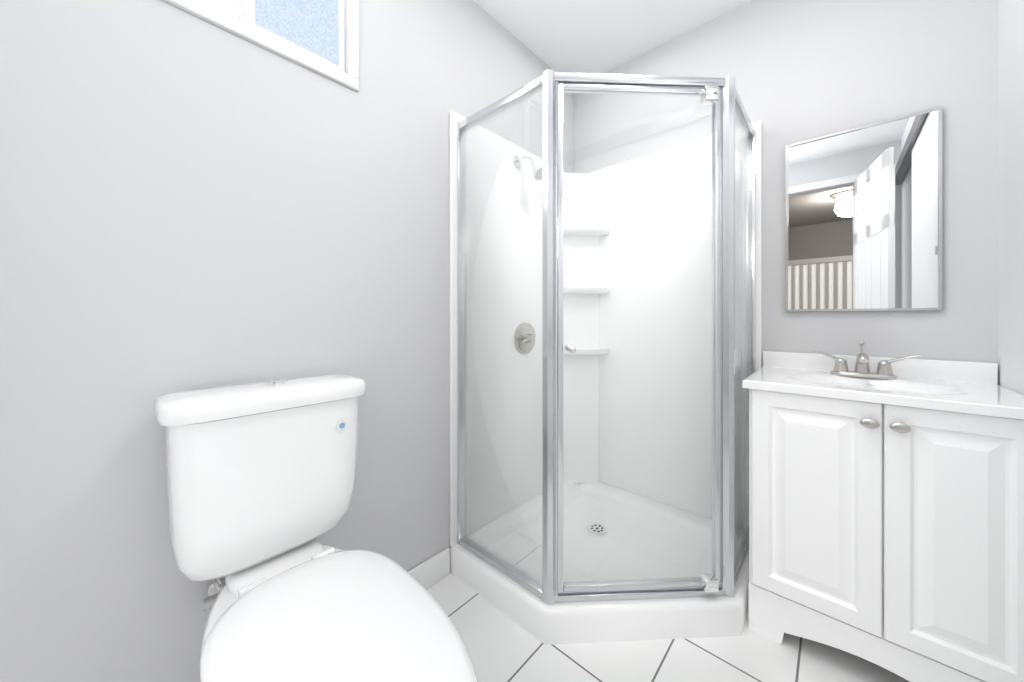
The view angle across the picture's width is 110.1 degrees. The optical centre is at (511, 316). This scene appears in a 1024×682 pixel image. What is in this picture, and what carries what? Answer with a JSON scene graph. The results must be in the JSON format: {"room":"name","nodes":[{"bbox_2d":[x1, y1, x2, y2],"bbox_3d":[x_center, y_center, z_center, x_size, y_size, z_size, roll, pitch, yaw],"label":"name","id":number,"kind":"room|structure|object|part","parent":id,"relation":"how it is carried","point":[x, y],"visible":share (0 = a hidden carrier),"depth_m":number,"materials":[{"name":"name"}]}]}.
{"room":"bathroom","nodes":[
{"label":"bathroom","id":0,"kind":"room"},
{"bbox_2d":[0,0,573,681],"bbox_3d":[-0.492,-0.180,1.394,0.120,2.560,2.520,0,0,42],"label":"wall","id":1,"kind":"structure","parent":0,"point":[188,202],"depth_m":0.92,"materials":[{"name":"white paint"}]},
{"bbox_2d":[162,0,358,91],"bbox_3d":[-0.784,-1.008,1.028,0.087,0.441,0.661,0,0,42],"label":"window","id":2,"kind":"structure","parent":1,"relation":"in","point":[320,37],"depth_m":1.13,"materials":[{"name":"white plastic"}]},
{"bbox_3d":[-0.675,-1.008,1.132,0.004,0.317,0.236,0,0,42],"label":"pane","id":3,"kind":"part","parent":2,"relation":"part of","materials":[{"name":"blue glass"}]},
{"bbox_2d":[408,548,449,588],"bbox_3d":[-0.736,1.045,1.020,0.013,0.110,1.392,0,0,42],"label":"baseboard","id":4,"kind":"structure","parent":1,"relation":"attached to","point":[430,572],"depth_m":1.47,"materials":[{"name":"white paint"}]},
{"bbox_2d":[473,0,750,73],"bbox_3d":[0.201,-1.500,0.848,1.880,0.080,2.640,0,0,42],"label":"ceiling","id":5,"kind":"structure","parent":0,"point":[590,36],"depth_m":1.79,"materials":[{"name":"white paint"}]},
{"bbox_2d":[427,572,909,681],"bbox_3d":[0.201,1.125,0.848,1.880,0.050,2.640,0,0,42],"label":"floor","id":6,"kind":"structure","parent":0,"point":[500,646],"depth_m":1.16,"materials":[{"name":"tile"}]},
{"bbox_2d":[154,374,477,681],"bbox_3d":[-0.403,0.635,0.744,0.876,0.929,0.448,0,0,42],"label":"toilet","id":7,"kind":"object","parent":6,"relation":"on","point":[260,478],"visible":1,"depth_m":0.80,"materials":[{"name":"white ceramic"}]},
{"bbox_3d":[-0.638,0.205,0.957,0.211,0.052,0.448,0,0,42],"label":"tank lid","id":8,"kind":"part","parent":7,"relation":"part of","materials":[{"name":"white ceramic"}]},
{"bbox_3d":[-0.643,0.431,0.961,0.193,0.398,0.414,0,0,42],"label":"tank","id":9,"kind":"part","parent":7,"relation":"part of","materials":[{"name":"white ceramic"}]},
{"bbox_3d":[-0.307,0.609,0.657,0.618,0.033,0.374,0,0,42],"label":"seat lid","id":10,"kind":"part","parent":7,"relation":"part of","materials":[{"name":"white plastic"}]},
{"bbox_2d":[449,69,761,644],"bbox_3d":[0.432,0.107,1.579,0.994,1.985,0.997,0,0,42],"label":"shower","id":11,"kind":"object","parent":6,"relation":"on","point":[605,342],"visible":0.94,"depth_m":1.56,"materials":[{"name":"clear glass"}]},
{"bbox_3d":[0.449,0.072,1.265,0.426,1.766,0.426,0,0,42],"label":"door frame","id":12,"kind":"part","parent":11,"relation":"part of","materials":[{"name":"silver metal"}]},
{"bbox_2d":[743,341,1023,681],"bbox_3d":[1.201,0.595,1.214,0.637,1.010,0.504,0,0,42],"label":"bathroom vanity","id":13,"kind":"object","parent":6,"relation":"on","point":[886,512],"visible":1,"depth_m":1.04,"materials":[{"name":"white wood"}]},
{"bbox_3d":[0.961,0.592,1.151,0.318,0.681,0.019,0,0,42],"label":"door","id":14,"kind":"part","parent":13,"relation":"part of","materials":[{"name":"white wood"}]},
{"bbox_2d":[744,365,1023,422],"bbox_3d":[1.207,0.285,1.221,0.629,0.130,0.478,0,0,42],"label":"countertop","id":15,"kind":"structure","parent":13,"relation":"on","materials":[{"name":"white stone"}]},
{"bbox_2d":[811,341,920,379],"bbox_3d":[1.274,0.156,1.300,0.286,0.131,0.148,0,0,42],"label":"faucet","id":16,"kind":"object","parent":15,"relation":"on","point":[884,371],"depth_m":1.32,"materials":[{"name":"silver metal"}]},
{"bbox_3d":[1.185,0.592,0.948,0.278,0.681,0.019,0,0,42],"label":"door","id":17,"kind":"part","parent":13,"relation":"part of","materials":[{"name":"white wood"}]},
{"bbox_2d":[574,0,997,384],"bbox_3d":[1.046,-0.180,1.783,1.880,2.560,0.120,0,0,42],"label":"wall","id":18,"kind":"structure","parent":0,"point":[801,70],"depth_m":1.43,"materials":[{"name":"white paint"}]},
{"bbox_2d":[785,106,941,311],"bbox_3d":[1.353,-0.383,1.409,0.439,0.718,0.016,0,0,42],"label":"mirror","id":19,"kind":"object","parent":18,"relation":"attached to","point":[863,218],"visible":0.9,"depth_m":1.38,"materials":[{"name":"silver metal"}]},
{"bbox_2d":[762,350,997,384],"bbox_3d":[1.363,0.187,1.394,0.637,0.070,0.020,0,0,42],"label":"backsplash","id":20,"kind":"structure","parent":18,"relation":"attached to","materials":[{"name":"white stone"}]},
{"bbox_2d":[998,0,1023,394],"bbox_3d":[0.814,-0.180,0.214,0.120,2.560,2.520,0,0,42],"label":"wall","id":21,"kind":"structure","parent":0,"point":[1010,194],"depth_m":1.10,"materials":[{"name":"white paint"}]}
]}

